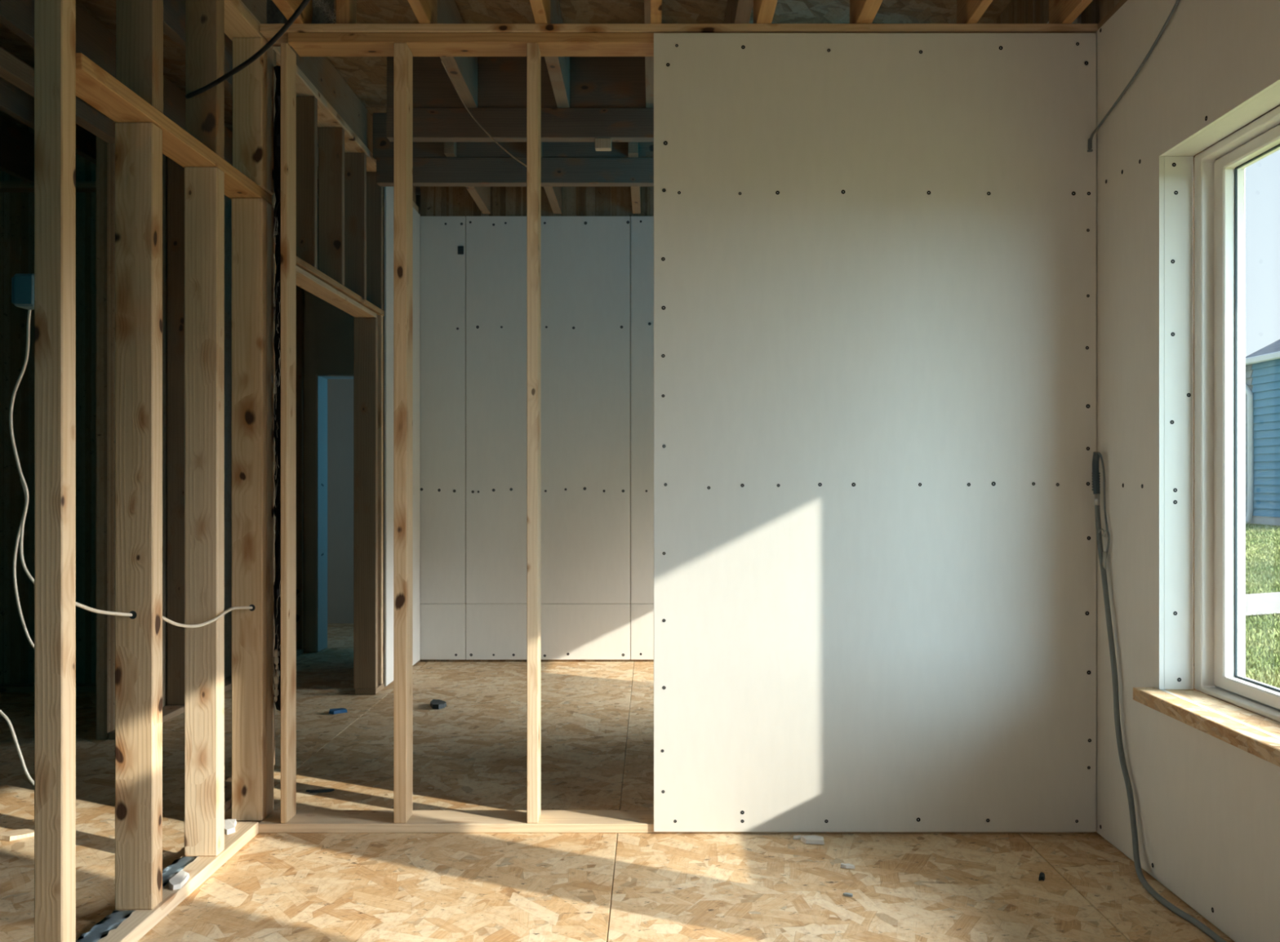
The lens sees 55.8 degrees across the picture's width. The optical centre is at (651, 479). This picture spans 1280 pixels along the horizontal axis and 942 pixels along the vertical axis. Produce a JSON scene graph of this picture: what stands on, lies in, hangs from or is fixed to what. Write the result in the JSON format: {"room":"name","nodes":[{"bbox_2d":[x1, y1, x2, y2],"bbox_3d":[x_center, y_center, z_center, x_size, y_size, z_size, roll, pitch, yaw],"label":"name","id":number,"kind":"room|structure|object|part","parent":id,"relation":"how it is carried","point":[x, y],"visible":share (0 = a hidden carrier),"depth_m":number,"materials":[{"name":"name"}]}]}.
{"room":"construction site","nodes":[
{"label":"construction site","id":0,"kind":"room"},
{"bbox_2d":[0,46,115,693],"bbox_3d":[-1.530,-0.339,3.050,6.140,3.030,12.100,0,0,0],"label":"wall","id":1,"kind":"structure","parent":0,"point":[16,195],"depth_m":6.20,"materials":[{"name":"brown wood"}]},
{"bbox_3d":[-3.400,-1.492,6.147,2.160,0.034,0.095,0,0,0],"label":"plate","id":2,"kind":"part","parent":1,"relation":"part of","materials":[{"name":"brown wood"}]},
{"bbox_3d":[-3.400,1.060,6.147,2.160,0.030,0.095,0,0,0],"label":"plate","id":3,"kind":"part","parent":1,"relation":"part of","materials":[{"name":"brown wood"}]},
{"bbox_2d":[75,910,136,941],"bbox_3d":[-1.265,1.033,2.752,0.059,0.007,0.305,0,0,0],"label":"strip","id":4,"kind":"object","parent":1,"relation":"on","point":[100,930],"visible":0.99,"depth_m":2.79,"materials":[{"name":"grey metal"}]},
{"bbox_2d":[168,870,189,890],"bbox_3d":[-1.222,1.033,3.124,0.040,0.013,0.132,0,0,-6],"label":"scrap","id":5,"kind":"object","parent":1,"relation":"on","point":[178,881],"visible":1,"depth_m":3.10,"materials":[{"name":"white"}]},
{"bbox_2d":[162,856,199,886],"bbox_3d":[-1.266,1.033,3.160,0.053,0.008,0.320,0,0,0],"label":"strip","id":6,"kind":"object","parent":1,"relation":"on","point":[177,865],"visible":0.59,"depth_m":3.21,"materials":[{"name":"silver metal"}]},
{"bbox_2d":[224,818,236,835],"bbox_3d":[-1.266,1.032,3.592,0.056,0.015,0.122,0,0,-17],"label":"scrap","id":7,"kind":"object","parent":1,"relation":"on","point":[229,824],"visible":0.59,"depth_m":3.58,"materials":[{"name":"white"}]},
{"bbox_2d":[185,0,310,98],"bbox_3d":[-1.033,-1.127,3.119,0.654,0.154,0.046,0,0,43],"label":"cable","id":8,"kind":"object","parent":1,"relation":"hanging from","point":[304,2],"visible":1,"depth_m":3.09,"materials":[{"name":"black plastic"}]},
{"bbox_2d":[34,0,273,941],"bbox_3d":[-1.242,-0.157,0.470,0.117,2.465,6.700,0,0,0],"label":"wall","id":9,"kind":"structure","parent":0,"point":[133,100],"depth_m":2.92,"materials":[{"name":"brown wood"}]},
{"bbox_2d":[0,710,34,786],"bbox_3d":[-1.427,0.594,2.700,0.109,0.192,0.007,0,0,0],"label":"cable","id":10,"kind":"object","parent":9,"relation":"attached to","point":[2,713],"visible":0.96,"depth_m":2.70,"materials":[{"name":"white plastic"}]},
{"bbox_2d":[11,273,34,309],"bbox_3d":[-1.340,-0.405,2.600,0.051,0.070,0.060,0,0,0],"label":"junction box","id":11,"kind":"object","parent":9,"relation":"attached to","point":[22,284],"visible":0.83,"depth_m":2.57,"materials":[{"name":"blue plastic"}]},
{"bbox_2d":[8,309,34,584],"bbox_3d":[-1.372,-0.082,2.660,0.087,0.662,0.007,0,0,0],"label":"cable","id":12,"kind":"object","parent":11,"relation":"hanging from","point":[28,337],"visible":0.84,"depth_m":2.66,"materials":[{"name":"white plastic"}]},
{"bbox_2d":[13,478,34,648],"bbox_3d":[-1.388,0.198,2.700,0.080,0.404,0.006,0,0,0],"label":"cable","id":13,"kind":"object","parent":9,"relation":"attached to","point":[16,594],"visible":0.7,"depth_m":2.70,"materials":[{"name":"white plastic"}]},
{"bbox_2d":[75,601,132,616],"bbox_3d":[-1.256,0.288,2.733,0.035,0.088,0.400,0,0,0],"label":"cable","id":14,"kind":"object","parent":9,"relation":"attached to","point":[79,605],"visible":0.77,"depth_m":2.78,"materials":[{"name":"white plastic"}]},
{"bbox_3d":[-1.248,1.058,2.137,0.104,0.036,3.074,0,0,0],"label":"plate","id":15,"kind":"part","parent":9,"relation":"part of","materials":[{"name":"brown wood"}]},
{"bbox_2d":[162,606,252,627],"bbox_3d":[-1.207,0.359,3.334,0.055,0.074,0.743,0,0,0],"label":"cable","id":16,"kind":"object","parent":9,"relation":"attached to","point":[226,611],"visible":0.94,"depth_m":3.24,"materials":[{"name":"white plastic"}]},
{"bbox_3d":[-1.248,-1.373,2.210,0.103,0.032,3.220,0,0,0],"label":"plate","id":17,"kind":"part","parent":9,"relation":"part of","materials":[{"name":"brown wood"}]},
{"bbox_2d":[271,65,280,711],"bbox_3d":[-1.171,-0.287,3.799,0.055,2.033,0.082,0,0,0],"label":"film","id":18,"kind":"object","parent":9,"relation":"attached to","point":[277,126],"visible":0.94,"depth_m":3.80,"materials":[{"name":"plastic"}]},
{"bbox_2d":[96,109,304,739],"bbox_3d":[-2.228,-0.364,6.255,0.144,2.880,2.510,0,0,0],"label":"wall","id":19,"kind":"structure","parent":0,"point":[173,174],"depth_m":5.60,"materials":[{"name":"brown wood"}]},
{"bbox_3d":[-2.205,1.061,6.255,0.090,0.030,2.510,0,0,0],"label":"plate","id":20,"kind":"part","parent":19,"relation":"part of","materials":[{"name":"brown wood"}]},
{"bbox_2d":[224,0,420,812],"bbox_3d":[-1.433,-0.369,5.670,0.130,2.890,3.660,0,0,0],"label":"wall","id":21,"kind":"structure","parent":0,"point":[354,274],"depth_m":6.04,"materials":[{"name":"brown wood"}]},
{"bbox_3d":[-1.433,1.061,4.150,0.105,0.030,0.500,0,0,0],"label":"plate","id":22,"kind":"part","parent":21,"relation":"part of","materials":[{"name":"brown wood"}]},
{"bbox_3d":[-1.433,-1.591,5.480,0.117,0.036,3.280,0,0,0],"label":"plate","id":23,"kind":"part","parent":21,"relation":"part of","materials":[{"name":"brown wood"}]},
{"bbox_3d":[-1.433,1.061,6.580,0.105,0.030,1.080,0,0,0],"label":"plate","id":24,"kind":"part","parent":21,"relation":"part of","materials":[{"name":"brown wood"}]},
{"bbox_3d":[-1.374,-0.250,6.674,0.012,2.628,0.908,0,0,0],"label":"drywall panel","id":25,"kind":"part","parent":21,"relation":"part of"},
{"bbox_2d":[303,195,420,652],"bbox_3d":[-1.050,-0.350,8.287,4.700,2.848,1.545,0,0,0],"label":"wall","id":26,"kind":"structure","parent":0,"point":[328,330],"depth_m":7.56,"materials":[{"name":"paint"}]},
{"bbox_3d":[-2.747,-0.350,7.625,1.307,2.848,0.210,0,0,0],"label":"drywall panel","id":27,"kind":"part","parent":26,"relation":"part of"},
{"bbox_3d":[-1.050,-0.350,9.040,4.700,2.847,0.040,0,0,0],"label":"wall panel","id":28,"kind":"part","parent":26,"relation":"part of","materials":[{"name":"paint"}]},
{"bbox_3d":[-1.676,-1.216,7.625,0.832,1.115,0.210,0,0,0],"label":"drywall panel","id":29,"kind":"part","parent":26,"relation":"part of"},
{"bbox_2d":[420,186,653,662],"bbox_3d":[-0.010,-0.364,7.187,2.720,2.880,0.126,0,0,0],"label":"wall","id":30,"kind":"structure","parent":0,"point":[597,255],"depth_m":7.13,"materials":[{"name":"paint"}]},
{"bbox_3d":[-1.235,-0.413,7.136,0.266,2.288,0.012,0,0,0],"label":"drywall panel","id":31,"kind":"part","parent":30,"relation":"part of","materials":[{"name":"white paint"}]},
{"bbox_3d":[-1.235,0.898,7.136,0.266,0.330,0.012,0,0,0],"label":"drywall panel","id":32,"kind":"part","parent":30,"relation":"part of","materials":[{"name":"white paint"}]},
{"bbox_3d":[-0.614,-0.413,7.136,0.969,2.288,0.012,0,0,0],"label":"drywall panel","id":33,"kind":"part","parent":30,"relation":"part of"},
{"bbox_3d":[-0.614,0.898,7.136,0.969,0.330,0.012,0,0,0],"label":"drywall panel","id":34,"kind":"part","parent":30,"relation":"part of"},
{"bbox_3d":[0.396,-0.413,7.136,1.044,2.288,0.012,0,0,0],"label":"drywall panel","id":35,"kind":"part","parent":30,"relation":"part of","materials":[{"name":"white paint"}]},
{"bbox_3d":[0.396,0.898,7.136,1.044,0.330,0.012,0,0,0],"label":"drywall panel","id":36,"kind":"part","parent":30,"relation":"part of","materials":[{"name":"white paint"}]},
{"bbox_2d":[0,0,1093,213],"bbox_3d":[-1.500,-1.622,3.125,6.200,0.464,12.050,0,0,0],"label":"ceiling","id":37,"kind":"structure","parent":0,"point":[597,112],"depth_m":5.09,"materials":[{"name":"brown wood"}]},
{"bbox_3d":[-0.947,-1.507,3.745,0.042,0.234,0.090,0,0,0],"label":"post","id":38,"kind":"part","parent":37,"relation":"part of","materials":[{"name":"brown wood"}]},
{"bbox_2d":[440,60,526,167],"bbox_3d":[-0.545,-1.250,4.114,0.072,0.556,0.726,0,0,-32],"label":"cable","id":39,"kind":"object","parent":37,"relation":"hanging from","point":[470,113],"visible":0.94,"depth_m":4.29,"materials":[{"name":"plastic"}]},
{"bbox_2d":[0,623,1234,941],"bbox_3d":[-1.525,1.126,3.125,6.150,0.100,12.050,0,0,0],"label":"floor","id":40,"kind":"structure","parent":0,"point":[469,753],"depth_m":3.43,"materials":[{"name":"beige wood"}]},
{"bbox_2d":[0,828,34,840],"bbox_3d":[-1.916,1.069,3.639,0.104,0.013,0.077,0,0,-40],"label":"scrap","id":41,"kind":"object","parent":40,"relation":"on","point":[17,834],"visible":0.85,"depth_m":3.63,"materials":[{"name":"brown wood"}]},
{"bbox_2d":[305,788,334,793],"bbox_3d":[-1.145,1.072,4.161,0.097,0.006,0.027,0,0,-6],"label":"scrap","id":42,"kind":"object","parent":40,"relation":"on","point":[332,789],"visible":1,"depth_m":4.16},
{"bbox_2d":[328,707,347,714],"bbox_3d":[-1.454,1.068,5.577,0.086,0.014,0.065,0,0,-34],"label":"scrap","id":43,"kind":"object","parent":40,"relation":"on","point":[333,711],"visible":1,"depth_m":5.56,"materials":[{"name":"blue plastic"}]},
{"bbox_2d":[430,699,446,709],"bbox_3d":[-1.015,1.064,5.737,0.079,0.021,0.162,0,0,-9],"label":"scrap","id":44,"kind":"object","parent":40,"relation":"on","point":[434,704],"visible":1,"depth_m":5.69,"materials":[{"name":"grey"}]},
{"bbox_2d":[792,835,800,839],"bbox_3d":[0.437,1.072,3.623,0.040,0.005,0.026,0,0,-23],"label":"paper scrap","id":45,"kind":"object","parent":40,"relation":"on","point":[797,837],"visible":0.86,"depth_m":3.61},
{"bbox_2d":[800,835,824,844],"bbox_3d":[0.476,1.067,3.583,0.073,0.015,0.044,0,0,11],"label":"scrap","id":46,"kind":"object","parent":40,"relation":"on","point":[812,839],"visible":1,"depth_m":3.57,"materials":[{"name":"white"}]},
{"bbox_2d":[840,862,855,869],"bbox_3d":[0.542,1.070,3.349,0.040,0.009,0.022,0,0,4],"label":"scrap","id":47,"kind":"object","parent":40,"relation":"on","point":[842,865],"visible":1,"depth_m":3.34,"materials":[{"name":"white"}]},
{"bbox_2d":[843,893,853,897],"bbox_3d":[0.507,1.072,3.121,0.026,0.006,0.013,0,0,38],"label":"scrap","id":48,"kind":"object","parent":40,"relation":"on","point":[849,895],"visible":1,"depth_m":3.12,"materials":[{"name":"grey metal"}]},
{"bbox_2d":[1039,871,1044,880],"bbox_3d":[1.051,1.070,3.256,0.015,0.011,0.047,0,0,23],"label":"scrap","id":49,"kind":"object","parent":40,"relation":"on","point":[1042,876],"visible":1,"depth_m":3.25,"materials":[{"name":"black plastic"}]},
{"bbox_2d":[1091,451,1226,941],"bbox_3d":[1.314,0.496,3.073,0.055,1.161,1.107,0,0,1],"label":"cable","id":50,"kind":"object","parent":40,"relation":"on","point":[1095,475],"visible":1,"depth_m":3.46,"materials":[{"name":"plastic"}]},
{"bbox_2d":[258,23,1097,833],"bbox_3d":[0.150,-0.157,3.747,2.700,2.465,0.167,0,0,0],"label":"wall","id":51,"kind":"structure","parent":0,"point":[875,244],"depth_m":3.67,"materials":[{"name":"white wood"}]},
{"bbox_2d":[266,0,336,23],"bbox_3d":[-1.077,-1.501,3.758,0.248,0.220,0.086,0,0,0],"label":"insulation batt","id":52,"kind":"object","parent":51,"relation":"on","point":[322,10],"visible":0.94,"depth_m":3.78,"materials":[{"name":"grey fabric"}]},
{"bbox_3d":[0.117,-1.348,3.743,2.455,0.030,0.125,0,0,0],"label":"plate","id":53,"kind":"part","parent":51,"relation":"part of","materials":[{"name":"brown wood"}]},
{"bbox_3d":[0.072,1.062,3.752,2.545,0.028,0.155,0,0,0],"label":"plate","id":54,"kind":"part","parent":51,"relation":"part of","materials":[{"name":"brown wood"}]},
{"bbox_3d":[0.152,-1.377,3.740,2.695,0.025,0.129,0,0,0],"label":"plate","id":55,"kind":"part","parent":51,"relation":"part of","materials":[{"name":"brown wood"}]},
{"bbox_3d":[0.677,-0.144,3.670,1.344,2.426,0.010,0,0,0],"label":"drywall panel","id":56,"kind":"part","parent":51,"relation":"part of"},
{"bbox_2d":[994,0,1279,941],"bbox_3d":[1.445,-0.324,3.125,0.189,3.000,12.050,0,0,0],"label":"wall","id":57,"kind":"structure","parent":0,"point":[1207,807],"depth_m":3.22,"materials":[{"name":"paint"}]},
{"bbox_3d":[1.358,-0.246,5.484,0.012,2.636,3.288,0,0,0],"label":"drywall panel","id":58,"kind":"part","parent":57,"relation":"part of","materials":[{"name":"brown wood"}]},
{"bbox_3d":[1.361,-1.377,0.387,0.010,0.024,6.574,0,0,0],"label":"plate","id":59,"kind":"part","parent":57,"relation":"part of","materials":[{"name":"brown wood"}]},
{"bbox_2d":[1087,0,1179,151],"bbox_3d":[1.340,-1.135,3.333,0.021,0.283,0.662,0,0,-2],"label":"cable","id":60,"kind":"object","parent":57,"relation":"attached to","point":[1090,140],"visible":1,"depth_m":3.35,"materials":[{"name":"grey plastic"}]},
{"bbox_3d":[1.358,-0.146,2.339,0.012,2.436,2.678,0,0,0],"label":"drywall panel","id":61,"kind":"part","parent":57,"relation":"part of","materials":[{"name":"white paint"}]},
{"bbox_2d":[1133,105,1279,766],"bbox_3d":[1.415,-0.135,2.179,0.236,1.456,2.157,0,0,0],"label":"window","id":62,"kind":"structure","parent":57,"relation":"in","point":[1219,169],"depth_m":3.12,"materials":[{"name":"plastic"}]},
{"bbox_3d":[1.372,0.576,2.178,0.144,0.034,2.156,0,0,0],"label":"sill","id":63,"kind":"part","parent":62,"relation":"part of","materials":[{"name":"brown wood"}]},
{"bbox_3d":[1.489,-0.152,2.805,0.088,1.422,0.830,0,0,0],"label":"frame","id":64,"kind":"part","parent":62,"relation":"part of","materials":[{"name":"plastic"}]},
{"bbox_3d":[1.504,-0.148,2.805,0.058,1.381,0.739,0,0,0],"label":"sash","id":65,"kind":"part","parent":62,"relation":"part of","materials":[{"name":"plastic"}]},
{"label":"outside","id":66,"kind":"structure","parent":0,"visible":0},
{"bbox_2d":[1244,522,1279,688],"bbox_3d":[25.620,1.032,19.000,48.000,0.728,82.000,0,0,0],"label":"ground","id":67,"kind":"structure","parent":66,"point":[1277,614],"depth_m":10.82,"materials":[{"name":"green plant"}]},
{"bbox_2d":[1244,339,1279,525],"bbox_3d":[16.455,-1.838,24.870,9.331,6.228,7.540,0,0,0],"label":"house","id":68,"kind":"structure","parent":67,"relation":"on","point":[1262,366],"depth_m":23.71,"materials":[{"name":"blue"}]},
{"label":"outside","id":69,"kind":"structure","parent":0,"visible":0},
{"bbox_2d":[1244,591,1279,615],"bbox_3d":[5.600,1.181,11.510,7.988,0.390,1.493,0,0,-6],"label":"concrete path","id":70,"kind":"structure","parent":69,"point":[1265,602],"depth_m":11.49,"materials":[{"name":"white concrete"}]}
]}

